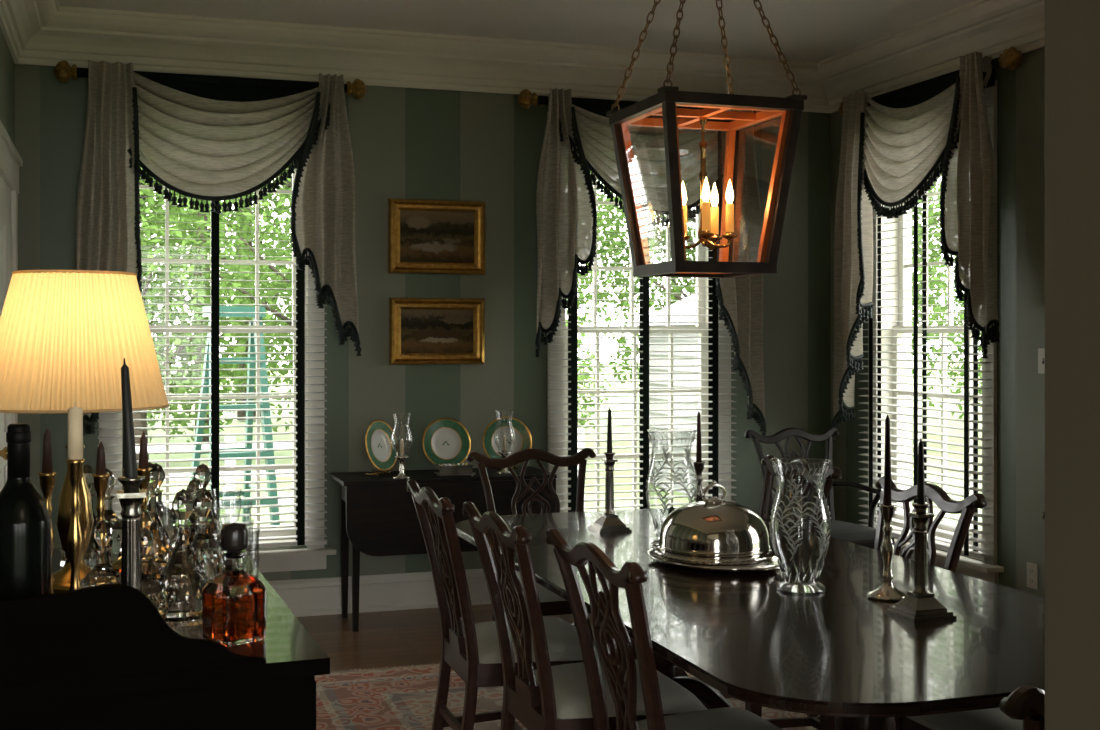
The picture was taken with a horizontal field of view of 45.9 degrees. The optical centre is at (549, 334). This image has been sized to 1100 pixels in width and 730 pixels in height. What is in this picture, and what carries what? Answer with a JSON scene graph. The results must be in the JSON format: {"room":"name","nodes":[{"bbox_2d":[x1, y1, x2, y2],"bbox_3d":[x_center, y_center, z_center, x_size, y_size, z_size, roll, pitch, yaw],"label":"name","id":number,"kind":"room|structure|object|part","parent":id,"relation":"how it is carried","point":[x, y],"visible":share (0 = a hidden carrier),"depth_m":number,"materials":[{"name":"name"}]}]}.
{"room":"dining room","nodes":[
{"label":"dining room","id":0,"kind":"room"},
{"bbox_2d":[0,27,14,145],"bbox_3d":[-1.837,-0.055,3.674,0.200,3.050,5.630,0,0,-18],"label":"wall","id":1,"kind":"structure","parent":0,"point":[7,65],"depth_m":5.96,"materials":[{"name":"paint"}]},
{"bbox_2d":[0,176,11,490],"bbox_3d":[-2.309,0.400,5.556,0.082,2.140,1.000,0,0,-18],"label":"door leaf","id":2,"kind":"structure","parent":1,"relation":"in","point":[5,191],"depth_m":5.62,"materials":[{"name":"white paint"}]},
{"bbox_3d":[-2.172,0.470,5.159,0.070,0.056,0.056,0,0,-18],"label":"knob","id":3,"kind":"part","parent":2,"relation":"part of","materials":[{"name":"gold metal"}]},
{"bbox_2d":[0,120,22,423],"bbox_3d":[-2.325,0.320,5.551,0.050,2.300,1.320,0,0,-18],"label":"door frame","id":4,"kind":"structure","parent":1,"relation":"attached to","point":[11,160],"depth_m":5.89,"materials":[{"name":"white paint"}]},
{"bbox_2d":[0,0,59,63],"bbox_3d":[-1.639,-1.455,3.739,0.215,0.250,5.630,0,0,-18],"label":"trim","id":5,"kind":"structure","parent":1,"relation":"attached to","point":[20,20],"depth_m":5.95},
{"bbox_2d":[15,64,830,580],"bbox_3d":[-0.502,-0.055,7.186,4.940,3.050,0.200,0,0,-18],"label":"wall","id":6,"kind":"structure","parent":0,"point":[407,143],"depth_m":7.07,"materials":[{"name":"paint"}]},
{"bbox_2d":[54,60,366,435],"bbox_3d":[-1.679,-0.376,6.542,1.532,1.930,0.284,0,0,-18],"label":"window curtain","id":7,"kind":"object","parent":6,"relation":"hanging from","point":[185,133],"visible":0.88,"depth_m":6.47,"materials":[{"name":"grey fabric"}]},
{"bbox_3d":[-1.697,-1.266,6.595,1.532,0.151,0.171,0,0,-18],"label":"rod","id":8,"kind":"part","parent":7,"relation":"part of","materials":[{"name":"black"}]},
{"bbox_2d":[98,101,326,547],"bbox_3d":[-1.706,-0.074,6.624,1.130,2.332,0.060,0,0,-18],"label":"window blind","id":9,"kind":"object","parent":6,"relation":"attached to","point":[300,528],"visible":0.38,"depth_m":6.66,"materials":[{"name":"white"}]},
{"bbox_2d":[99,162,335,572],"bbox_3d":[-1.740,-0.005,6.726,1.220,2.470,0.295,0,0,-18],"label":"frame","id":10,"kind":"object","parent":6,"relation":"attached to","point":[313,557],"visible":0.2,"depth_m":6.81,"materials":[{"name":"white paint"}]},
{"bbox_2d":[268,569,490,616],"bbox_3d":[-0.466,1.375,7.077,4.540,0.190,0.030,0,0,-18],"label":"baseboard","id":11,"kind":"structure","parent":6,"relation":"attached to","point":[400,591],"depth_m":6.92,"materials":[{"name":"white paint"}]},
{"bbox_2d":[15,6,829,112],"bbox_3d":[-0.436,-1.455,6.989,4.540,0.250,0.215,0,0,-18],"label":"trim","id":12,"kind":"structure","parent":6,"relation":"attached to","point":[153,42],"depth_m":6.85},
{"bbox_2d":[388,198,485,274],"bbox_3d":[-0.605,-0.530,7.021,0.535,0.400,0.045,0,0,-18],"label":"framed painting","id":13,"kind":"object","parent":6,"relation":"attached to","point":[425,236],"visible":1,"depth_m":7.02,"materials":[{"name":"gold metal"}]},
{"bbox_2d":[389,298,484,364],"bbox_3d":[-0.605,-0.020,7.021,0.525,0.360,0.045,0,0,-18],"label":"framed painting","id":14,"kind":"object","parent":6,"relation":"attached to","point":[422,331],"visible":1,"depth_m":7.02,"materials":[{"name":"gold metal"}]},
{"bbox_2d":[547,112,730,511],"bbox_3d":[0.501,-0.005,7.467,1.220,2.470,0.295,0,0,-18],"label":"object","id":15,"kind":"object","parent":6,"relation":"attached to","point":[668,245],"visible":0.3,"depth_m":7.50,"materials":[{"name":"white paint"}]},
{"bbox_2d":[548,173,735,511],"bbox_3d":[0.534,-0.074,7.365,1.130,2.332,0.060,0,0,-18],"label":"window blind","id":16,"kind":"object","parent":6,"relation":"attached to","point":[713,437],"visible":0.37,"depth_m":7.34,"materials":[{"name":"white"}]},
{"bbox_2d":[518,88,766,435],"bbox_3d":[0.562,-0.375,7.283,1.532,1.933,0.284,0,0,-18],"label":"window curtain","id":17,"kind":"object","parent":6,"relation":"hanging from","point":[578,140],"visible":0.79,"depth_m":7.15,"materials":[{"name":"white fabric"}]},
{"bbox_3d":[0.544,-1.266,7.336,1.532,0.151,0.171,0,0,-18],"label":"rod","id":18,"kind":"part","parent":17,"relation":"part of","materials":[{"name":"black"}]},
{"bbox_2d":[297,604,608,672],"bbox_3d":[0.317,1.520,2.306,6.450,0.100,9.980,0,0,-18],"label":"floor","id":19,"kind":"structure","parent":0,"point":[392,638],"depth_m":6.34,"materials":[{"name":"brown wood"}]},
{"bbox_2d":[0,548,329,729],"bbox_3d":[-0.911,0.926,2.581,0.735,1.087,1.302,0,0,-20],"label":"sideboard","id":20,"kind":"object","parent":19,"relation":"on","point":[101,657],"visible":0.79,"depth_m":2.00,"materials":[{"name":"brown wood"}]},
{"bbox_2d":[0,423,51,598],"bbox_3d":[-0.857,0.335,2.097,0.101,0.382,0.101,0,0,-18],"label":"wine bottle","id":21,"kind":"object","parent":20,"relation":"on","point":[25,519],"visible":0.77,"depth_m":2.07,"materials":[{"name":"black glass"}]},
{"bbox_2d":[38,428,56,593],"bbox_3d":[-0.946,0.347,2.447,0.090,0.344,0.090,0,0,-18],"label":"candlestick","id":22,"kind":"object","parent":20,"relation":"on","point":[47,476],"visible":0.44,"depth_m":2.44,"materials":[{"name":"gold metal"}]},
{"bbox_2d":[66,459,84,590],"bbox_3d":[-0.837,0.369,2.293,0.100,0.301,0.100,0,0,-18],"label":"candlestick","id":23,"kind":"object","parent":20,"relation":"on","point":[74,467],"visible":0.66,"depth_m":2.29,"materials":[{"name":"gold metal"}]},
{"bbox_2d":[67,402,82,459],"bbox_3d":[-0.837,0.169,2.293,0.026,0.100,0.026,0,0,-18],"label":"candle","id":24,"kind":"object","parent":23,"relation":"on","point":[75,414],"visible":1,"depth_m":2.28,"materials":[{"name":"beige wax"}]},
{"bbox_2d":[0,270,168,592],"bbox_3d":[-0.978,0.196,2.678,0.373,0.648,0.373,0,0,-18],"label":"table lamp","id":25,"kind":"object","parent":20,"relation":"on","point":[66,336],"visible":0.87,"depth_m":2.56,"materials":[{"name":"beige fabric"}]},
{"bbox_3d":[-0.978,0.011,2.678,0.373,0.279,0.373,0,0,-18],"label":"lamp shade","id":26,"kind":"part","parent":25,"relation":"part of","materials":[{"name":"beige fabric"}]},
{"bbox_2d":[60,464,111,568],"bbox_3d":[-1.015,0.401,2.845,0.110,0.237,0.110,0,0,18],"label":"decanter","id":27,"kind":"object","parent":20,"relation":"on","point":[90,556],"visible":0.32,"depth_m":2.82,"materials":[{"name":"white"}]},
{"bbox_2d":[80,520,120,588],"bbox_3d":[-0.823,0.429,2.393,0.100,0.180,0.100,0,0,-3],"label":"decanter","id":28,"kind":"object","parent":20,"relation":"on","point":[103,573],"visible":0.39,"depth_m":2.38,"materials":[{"name":"clear glass"}]},
{"bbox_2d":[92,441,109,548],"bbox_3d":[-0.868,0.362,2.514,0.090,0.314,0.090,0,0,-18],"label":"candlestick","id":29,"kind":"object","parent":20,"relation":"on","point":[101,477],"visible":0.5,"depth_m":2.51,"materials":[{"name":"gold metal"}]},
{"bbox_2d":[96,468,121,561],"bbox_3d":[-1.024,0.413,3.000,0.118,0.212,0.118,0,0,-3],"label":"decanter","id":30,"kind":"object","parent":20,"relation":"on","point":[114,521],"visible":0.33,"depth_m":2.98,"materials":[{"name":"white"}]},
{"bbox_2d":[112,469,123,570],"bbox_3d":[-0.939,0.409,2.902,0.090,0.220,0.090,0,0,-18],"label":"candlestick","id":31,"kind":"object","parent":20,"relation":"on","point":[116,565],"visible":0.06,"depth_m":2.87,"materials":[{"name":"gold metal"}]},
{"bbox_2d":[117,358,145,591],"bbox_3d":[-0.699,0.279,2.170,0.124,0.481,0.124,0,0,-18],"label":"candlestick","id":32,"kind":"object","parent":20,"relation":"on","point":[131,498],"visible":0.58,"depth_m":2.16,"materials":[{"name":"silver metal"}]},
{"bbox_2d":[118,508,163,580],"bbox_3d":[-0.775,0.424,2.472,0.106,0.191,0.106,0,0,-39],"label":"decanter","id":33,"kind":"object","parent":20,"relation":"on","point":[146,521],"visible":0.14,"depth_m":2.46,"materials":[{"name":"white"}]},
{"bbox_2d":[137,432,151,529],"bbox_3d":[-0.821,0.357,2.625,0.090,0.324,0.090,0,0,-18],"label":"candlestick","id":34,"kind":"object","parent":20,"relation":"on","point":[143,469],"visible":0.28,"depth_m":2.62,"materials":[{"name":"gold metal"}]},
{"bbox_2d":[141,527,173,620],"bbox_3d":[-0.719,0.429,2.301,0.100,0.180,0.100,0,0,-39],"label":"decanter","id":35,"kind":"object","parent":20,"relation":"on","point":[153,589],"visible":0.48,"depth_m":2.29,"materials":[{"name":"clear glass"}]},
{"bbox_2d":[147,462,171,567],"bbox_3d":[-0.854,0.395,2.772,0.116,0.249,0.116,0,0,41],"label":"decanter","id":36,"kind":"object","parent":20,"relation":"on","point":[162,543],"visible":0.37,"depth_m":2.76,"materials":[{"name":"white"}]},
{"bbox_2d":[154,463,175,543],"bbox_3d":[-0.922,0.409,3.044,0.088,0.220,0.088,0,0,2],"label":"decanter","id":37,"kind":"object","parent":20,"relation":"on","point":[166,515],"visible":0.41,"depth_m":3.03,"materials":[{"name":"white"}]},
{"bbox_2d":[159,489,207,622],"bbox_3d":[-0.674,0.401,2.389,0.110,0.237,0.110,0,0,15],"label":"decanter","id":38,"kind":"object","parent":20,"relation":"on","point":[184,577],"visible":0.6,"depth_m":2.36,"materials":[{"name":"clear glass"}]},
{"bbox_2d":[164,478,218,562],"bbox_3d":[-0.737,0.408,2.705,0.124,0.223,0.124,0,0,-6],"label":"decanter","id":39,"kind":"object","parent":20,"relation":"on","point":[194,485],"visible":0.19,"depth_m":2.69,"materials":[{"name":"white"}]},
{"bbox_2d":[194,464,218,540],"bbox_3d":[-0.796,0.407,2.981,0.104,0.225,0.104,0,0,-21],"label":"decanter","id":40,"kind":"object","parent":20,"relation":"on","point":[202,472],"visible":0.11,"depth_m":2.97,"materials":[{"name":"white"}]},
{"bbox_2d":[191,488,225,579],"bbox_3d":[-0.682,0.409,2.555,0.088,0.220,0.088,0,0,21],"label":"decanter","id":41,"kind":"object","parent":20,"relation":"on","point":[206,548],"visible":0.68,"depth_m":2.54,"materials":[{"name":"white"}]},
{"bbox_2d":[215,501,252,573],"bbox_3d":[-0.688,0.441,2.827,0.080,0.158,0.080,0,0,-18],"label":"wine glass","id":42,"kind":"object","parent":20,"relation":"on","point":[247,571],"visible":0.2,"depth_m":2.83,"materials":[{"name":"clear glass"}]},
{"bbox_2d":[202,523,266,646],"bbox_3d":[-0.539,0.420,2.218,0.084,0.199,0.084,0,0,-44],"label":"decanter","id":43,"kind":"object","parent":20,"relation":"on","point":[234,602],"visible":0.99,"depth_m":2.19,"materials":[{"name":"clear glass"}]},
{"bbox_2d":[218,519,253,559],"bbox_3d":[-0.640,0.448,2.653,0.072,0.142,0.072,0,0,-18],"label":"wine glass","id":44,"kind":"object","parent":20,"relation":"on","point":[253,519],"visible":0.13,"depth_m":2.65,"materials":[{"name":"clear glass"}]},
{"bbox_2d":[235,489,241,522],"bbox_3d":[-0.777,0.445,3.114,0.076,0.150,0.076,0,0,-18],"label":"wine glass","id":45,"kind":"object","parent":20,"relation":"on","point":[241,489],"visible":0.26,"depth_m":3.12,"materials":[{"name":"clear glass"}]},
{"bbox_2d":[219,529,259,573],"bbox_3d":[-0.590,0.445,2.470,0.076,0.150,0.076,0,0,-18],"label":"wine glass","id":46,"kind":"object","parent":20,"relation":"on","point":[259,529],"visible":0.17,"depth_m":2.47,"materials":[{"name":"clear glass"}]},
{"bbox_2d":[330,466,556,631],"bbox_3d":[-0.554,1.095,6.738,1.100,0.750,0.458,0,0,-18],"label":"console table","id":47,"kind":"object","parent":19,"relation":"on","point":[378,514],"visible":0.51,"depth_m":6.46,"materials":[{"name":"brown wood"}]},
{"bbox_2d":[365,420,397,475],"bbox_3d":[-0.886,0.578,6.707,0.106,0.282,0.270,0,0,29],"label":"decorative plate","id":48,"kind":"object","parent":47,"relation":"on","point":[378,438],"visible":1,"depth_m":6.71,"materials":[{"name":"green ceramic"}]},
{"bbox_2d":[391,413,412,478],"bbox_3d":[-0.745,0.557,6.537,0.113,0.325,0.113,0,0,-18],"label":"candlestick","id":49,"kind":"object","parent":47,"relation":"on","point":[401,457],"visible":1,"depth_m":6.53,"materials":[{"name":"silver metal"}]},
{"bbox_2d":[391,413,412,455],"bbox_3d":[-0.745,0.503,6.537,0.113,0.217,0.113,0,0,-18],"label":"shade","id":50,"kind":"object","parent":49,"relation":"hanging from","point":[401,441],"depth_m":6.53,"materials":[{"name":"clear glass"}]},
{"bbox_2d":[422,418,470,463],"bbox_3d":[-0.553,0.578,6.861,0.270,0.282,0.106,0,0,-24],"label":"decorative plate","id":51,"kind":"object","parent":47,"relation":"on","point":[444,440],"visible":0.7,"depth_m":6.85,"materials":[{"name":"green ceramic"}]},
{"bbox_2d":[432,463,475,476],"bbox_3d":[-0.493,0.689,6.651,0.200,0.062,0.120,0,0,-18],"label":"silver inkstand","id":52,"kind":"object","parent":47,"relation":"on","point":[458,468],"visible":1,"depth_m":6.61,"materials":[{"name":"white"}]},
{"bbox_2d":[494,411,514,473],"bbox_3d":[-0.237,0.557,6.768,0.113,0.325,0.113,0,0,-18],"label":"candlestick","id":53,"kind":"object","parent":47,"relation":"on","point":[504,453],"visible":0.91,"depth_m":6.76,"materials":[{"name":"clear glass"}]},
{"bbox_2d":[482,416,531,469],"bbox_3d":[-0.234,0.578,6.966,0.270,0.282,0.106,0,0,-13],"label":"decorative plate","id":54,"kind":"object","parent":47,"relation":"on","point":[504,427],"visible":0.75,"depth_m":6.96,"materials":[{"name":"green ceramic"}]},
{"bbox_2d":[315,662,819,729],"bbox_3d":[0.561,1.464,3.988,2.330,0.012,4.140,0,0,-18],"label":"area rug","id":55,"kind":"object","parent":19,"relation":"on","point":[401,698],"visible":0.17,"depth_m":5.19,"materials":[{"name":"red carpet"}]},
{"bbox_2d":[407,480,599,729],"bbox_3d":[-0.145,0.976,4.303,0.564,0.963,0.588,0,0,-17],"label":"dining chair","id":56,"kind":"object","parent":55,"relation":"on","point":[472,650],"visible":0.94,"depth_m":4.18,"materials":[{"name":"brown wood"}]},
{"bbox_2d":[467,448,636,659],"bbox_3d":[0.004,0.976,5.401,0.588,0.963,0.564,0,0,-18],"label":"dining chair","id":57,"kind":"object","parent":55,"relation":"on","point":[551,603],"visible":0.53,"depth_m":5.60,"materials":[{"name":"brown wood"}]},
{"bbox_2d":[462,502,706,729],"bbox_3d":[0.091,0.976,3.716,0.564,0.963,0.588,0,0,-18],"label":"dining chair","id":58,"kind":"object","parent":55,"relation":"on","point":[547,697],"visible":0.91,"depth_m":3.60,"materials":[{"name":"brown wood"}]},
{"bbox_2d":[545,528,782,729],"bbox_3d":[0.344,0.976,3.188,0.564,0.963,0.588,0,0,-19],"label":"dining chair","id":59,"kind":"object","parent":55,"relation":"on","point":[613,643],"visible":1,"depth_m":3.14,"materials":[{"name":"brown wood"}]},
{"bbox_2d":[455,508,1044,729],"bbox_3d":[0.572,1.084,3.923,1.210,0.748,2.770,0,0,-18],"label":"dining table","id":60,"kind":"object","parent":55,"relation":"on","point":[837,651],"visible":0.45,"depth_m":3.19,"materials":[{"name":"brown wood"}]},
{"bbox_2d":[588,406,631,532],"bbox_3d":[0.217,0.484,4.727,0.124,0.451,0.124,0,0,-18],"label":"candlestick","id":61,"kind":"object","parent":60,"relation":"on","point":[609,522],"visible":1,"depth_m":4.71,"materials":[{"name":"silver metal"}]},
{"bbox_2d":[645,428,697,546],"bbox_3d":[0.409,0.515,4.380,0.175,0.389,0.176,0,0,22],"label":"glass","id":62,"kind":"object","parent":60,"relation":"on","point":[656,527],"visible":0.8,"depth_m":4.36,"materials":[{"name":"clear glass"}]},
{"bbox_2d":[693,411,704,500],"bbox_3d":[0.539,0.492,4.707,0.100,0.434,0.100,0,0,-18],"label":"candlestick","id":63,"kind":"object","parent":60,"relation":"on","point":[698,464],"visible":0.42,"depth_m":4.70,"materials":[{"name":"silver metal"}]},
{"bbox_2d":[647,480,783,573],"bbox_3d":[0.511,0.581,4.045,0.430,0.258,0.424,0,0,11],"label":"cloche","id":64,"kind":"object","parent":60,"relation":"on","point":[713,534],"visible":0.98,"depth_m":3.92,"materials":[{"name":"silver metal"}]},
{"bbox_2d":[769,457,830,592],"bbox_3d":[0.698,0.529,3.621,0.172,0.362,0.170,0,0,40],"label":"vase","id":65,"kind":"object","parent":60,"relation":"on","point":[797,586],"visible":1,"depth_m":3.60,"materials":[{"name":"clear glass"}]},
{"bbox_2d":[867,415,906,601],"bbox_3d":[0.913,0.463,3.514,0.110,0.494,0.110,0,0,-18],"label":"candlestick","id":66,"kind":"object","parent":60,"relation":"on","point":[887,591],"visible":0.99,"depth_m":3.50,"materials":[{"name":"silver metal"}]},
{"bbox_2d":[886,437,956,621],"bbox_3d":[0.939,0.484,3.291,0.124,0.451,0.124,0,0,-18],"label":"candlestick","id":67,"kind":"object","parent":60,"relation":"on","point":[920,604],"visible":1,"depth_m":3.28,"materials":[{"name":"silver metal"}]},
{"bbox_2d":[674,455,841,716],"bbox_3d":[0.743,0.976,5.069,0.564,0.963,0.588,0,0,-18],"label":"dining chair","id":68,"kind":"object","parent":55,"relation":"on","point":[833,473],"visible":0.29,"depth_m":5.12,"materials":[{"name":"brown wood"}]},
{"bbox_2d":[745,476,986,729],"bbox_3d":[1.012,0.976,4.253,0.564,0.963,0.588,0,0,-18],"label":"dining chair","id":69,"kind":"object","parent":55,"relation":"on","point":[966,507],"visible":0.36,"depth_m":4.28,"materials":[{"name":"brown wood"}]},
{"bbox_2d":[894,511,1044,729],"bbox_3d":[1.305,0.976,3.465,0.564,0.963,0.588,0,0,-18],"label":"dining chair","id":70,"kind":"object","parent":55,"relation":"on","point":[991,718],"visible":0.05,"depth_m":3.38,"materials":[{"name":"brown wood"}]},
{"bbox_2d":[999,685,1044,729],"bbox_3d":[0.824,0.976,2.182,0.608,0.963,0.564,0,0,-21],"label":"armchair","id":71,"kind":"object","parent":55,"relation":"on","point":[1025,703],"visible":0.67,"depth_m":1.83,"materials":[{"name":"brown wood"}]},
{"bbox_2d":[744,427,893,548],"bbox_3d":[1.416,0.989,6.858,0.608,0.963,0.564,0,0,-21],"label":"armchair","id":72,"kind":"object","parent":19,"relation":"on","point":[862,535],"visible":0.42,"depth_m":7.00,"materials":[{"name":"brown wood"}]},
{"bbox_2d":[59,0,974,61],"bbox_3d":[0.317,-1.655,2.306,6.450,0.150,9.980,0,0,-18],"label":"ceiling","id":73,"kind":"structure","parent":0,"point":[804,30],"depth_m":6.49,"materials":[{"name":"white paint"}]},
{"bbox_2d":[606,0,806,277],"bbox_3d":[0.465,-0.881,3.945,0.455,1.398,0.455,0,0,-18],"label":"hanging lantern","id":74,"kind":"object","parent":73,"relation":"hanging from","point":[663,104],"visible":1,"depth_m":3.86,"materials":[{"name":"brown metal"}]},
{"bbox_3d":[0.465,-1.147,3.946,0.418,0.867,0.426,0,0,-18],"label":"chain","id":75,"kind":"part","parent":74,"relation":"part of","materials":[{"name":"gold metal"}]},
{"bbox_2d":[682,117,737,248],"bbox_3d":[0.479,-0.464,3.938,0.161,0.402,0.167,0,0,-18],"label":"candelabra","id":76,"kind":"object","parent":74,"relation":"on","point":[708,231],"depth_m":3.94,"materials":[{"name":"gold metal"}]},
{"bbox_2d":[831,47,1044,596],"bbox_3d":[2.664,-0.055,5.162,0.200,3.050,5.630,0,0,-18],"label":"wall","id":77,"kind":"structure","parent":0,"point":[1021,90],"depth_m":6.18,"materials":[{"name":"paint"}]},
{"bbox_2d":[858,86,992,560],"bbox_3d":[1.947,-0.074,6.837,0.060,2.332,1.130,0,0,-18],"label":"window blind","id":78,"kind":"object","parent":77,"relation":"attached to","point":[988,91],"visible":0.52,"depth_m":6.82,"materials":[{"name":"white"}]},
{"bbox_2d":[831,46,1023,439],"bbox_3d":[1.896,-0.376,6.715,0.284,1.930,1.532,0,0,-18],"label":"window curtain","id":79,"kind":"object","parent":77,"relation":"hanging from","point":[897,144],"visible":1,"depth_m":6.58,"materials":[{"name":"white fabric"}]},
{"bbox_3d":[1.949,-1.266,6.732,0.171,0.151,1.532,0,0,-18],"label":"rod","id":80,"kind":"part","parent":79,"relation":"part of","materials":[{"name":"black"}]},
{"bbox_2d":[817,0,1044,112],"bbox_3d":[2.467,-1.455,5.097,0.215,0.250,5.630,0,0,-18],"label":"trim","id":81,"kind":"structure","parent":77,"relation":"attached to","point":[933,47],"depth_m":6.63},
{"bbox_2d":[868,80,1003,583],"bbox_3d":[2.049,-0.005,6.871,0.295,2.470,1.220,0,0,-18],"label":"frame","id":82,"kind":"object","parent":77,"relation":"attached to","point":[987,570],"visible":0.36,"depth_m":7.16,"materials":[{"name":"white paint"}]},
{"bbox_2d":[1027,562,1037,589],"bbox_3d":[2.252,1.125,6.074,0.008,0.116,0.072,0,0,-18],"label":"wall outlet","id":83,"kind":"object","parent":77,"relation":"attached to","point":[1032,569],"visible":1,"depth_m":6.07,"materials":[{"name":"beige plastic"}]},
{"bbox_2d":[1038,348,1044,373],"bbox_3d":[2.274,0.120,5.997,0.016,0.116,0.072,0,0,-18],"label":"light switch","id":84,"kind":"object","parent":77,"relation":"attached to","point":[1041,351],"visible":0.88,"depth_m":6.01,"materials":[{"name":"beige plastic"}]},
{"bbox_2d":[1045,0,1099,729],"bbox_3d":[0.699,-0.055,1.469,6.250,3.050,0.150,0,0,-18],"label":"wall","id":85,"kind":"structure","parent":0,"point":[1072,27],"depth_m":1.46,"materials":[{"name":"brown paint"}]},
{"label":"outside","id":86,"kind":"structure","parent":0,"visible":0},
{"bbox_2d":[139,360,981,530],"bbox_3d":[6.392,2.120,28.446,150.000,0.100,130.000,0,0,-18],"label":"lawn","id":87,"kind":"structure","parent":86,"point":[608,369],"depth_m":25.03,"materials":[{"name":"green plant"}]},
{"bbox_2d":[140,192,249,323],"bbox_3d":[-9.707,-3.001,27.182,7.272,10.123,7.229,0,0,28],"label":"tree","id":88,"kind":"object","parent":87,"relation":"on","point":[147,219],"visible":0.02,"depth_m":28.76,"materials":[{"name":"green plant"}]},
{"bbox_2d":[133,167,276,467],"bbox_3d":[-6.324,-1.249,19.807,4.955,6.622,4.707,0,0,21],"label":"tree","id":89,"kind":"object","parent":87,"relation":"on","point":[144,209],"visible":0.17,"depth_m":19.20,"materials":[{"name":"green plant"}]},
{"bbox_2d":[140,174,292,440],"bbox_3d":[-6.624,-2.378,25.294,5.971,8.880,4.995,0,0,15],"label":"tree","id":90,"kind":"object","parent":87,"relation":"on","point":[205,438],"visible":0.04,"depth_m":24.71,"materials":[{"name":"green plant"}]},
{"bbox_2d":[140,181,292,419],"bbox_3d":[-7.138,-4.231,31.464,8.460,12.580,7.077,0,0,27],"label":"tree","id":91,"kind":"object","parent":87,"relation":"on","point":[239,413],"visible":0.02,"depth_m":30.99,"materials":[{"name":"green plant"}]},
{"bbox_2d":[155,163,292,431],"bbox_3d":[-3.880,-1.637,20.929,4.976,7.400,4.163,0,0,-23],"label":"tree","id":92,"kind":"object","parent":87,"relation":"on","point":[249,216],"visible":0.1,"depth_m":20.01,"materials":[{"name":"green plant"}]},
{"bbox_2d":[188,306,279,526],"bbox_3d":[-2.189,0.936,8.880,0.530,2.255,0.895,0,0,-33],"label":"stepladder","id":93,"kind":"object","parent":87,"relation":"on","point":[251,365],"visible":0.27,"depth_m":8.77,"materials":[{"name":"teal"}]},
{"bbox_2d":[135,428,584,522],"bbox_3d":[-5.836,1.570,12.868,13.100,1.000,0.100,0,0,-18],"label":"fence","id":94,"kind":"object","parent":87,"relation":"on","point":[580,430],"visible":0.12,"depth_m":13.64,"materials":[{"name":"grey"}]},
{"bbox_2d":[566,298,602,410],"bbox_3d":[-1.156,-0.383,16.808,3.479,4.895,3.662,0,0,-38],"label":"tree","id":95,"kind":"object","parent":87,"relation":"on","point":[592,355],"visible":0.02,"depth_m":16.70,"materials":[{"name":"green plant"}]},
{"bbox_2d":[566,263,611,429],"bbox_3d":[-0.893,-0.527,21.246,3.684,5.183,3.878,0,0,30],"label":"tree","id":96,"kind":"object","parent":87,"relation":"on","point":[582,422],"visible":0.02,"depth_m":21.16,"materials":[{"name":"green plant"}]},
{"bbox_2d":[566,189,636,323],"bbox_3d":[-1.088,-2.007,24.823,5.474,8.140,4.579,0,0,8],"label":"tree","id":97,"kind":"object","parent":87,"relation":"on","point":[599,296],"visible":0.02,"depth_m":25.12,"materials":[{"name":"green plant"}]},
{"bbox_2d":[578,189,626,325],"bbox_3d":[-1.711,-4.449,34.477,9.294,13.016,9.350,0,0,31],"label":"tree","id":98,"kind":"object","parent":87,"relation":"on","point":[598,208],"visible":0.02,"depth_m":34.40,"materials":[{"name":"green plant"}]},
{"bbox_2d":[578,179,695,389],"bbox_3d":[2.872,-1.552,23.934,5.164,7.231,5.194,0,0,12],"label":"tree","id":99,"kind":"object","parent":87,"relation":"on","point":[653,245],"visible":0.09,"depth_m":24.37,"materials":[{"name":"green plant"}]},
{"bbox_2d":[628,294,698,494],"bbox_3d":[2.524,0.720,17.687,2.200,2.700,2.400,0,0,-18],"label":"neighboring house","id":100,"kind":"structure","parent":87,"relation":"on","point":[676,311],"depth_m":17.29,"materials":[{"name":"grey"}]},
{"bbox_2d":[657,223,695,301],"bbox_3d":[5.414,-3.119,30.170,5.828,10.360,6.967,0,0,12],"label":"tree","id":101,"kind":"object","parent":87,"relation":"on","point":[694,237],"visible":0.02,"depth_m":29.63,"materials":[{"name":"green plant"}]},
{"bbox_2d":[912,182,955,324],"bbox_3d":[8.755,-4.087,34.160,8.778,12.293,8.831,0,0,-13],"label":"tree","id":102,"kind":"object","parent":87,"relation":"on","point":[935,189],"visible":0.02,"depth_m":34.26,"materials":[{"name":"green plant"}]},
{"bbox_2d":[912,177,963,377],"bbox_3d":[5.303,-1.249,22.851,4.707,6.622,4.955,0,0,24],"label":"tree","id":103,"kind":"object","parent":87,"relation":"on","point":[941,284],"visible":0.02,"depth_m":22.20,"materials":[{"name":"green plant"}]},
{"bbox_2d":[912,176,981,418],"bbox_3d":[8.820,-2.007,23.974,4.579,8.140,5.474,0,0,-19],"label":"tree","id":104,"kind":"object","parent":87,"relation":"on","point":[959,349],"visible":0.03,"depth_m":23.95,"materials":[{"name":"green plant"}]}
]}

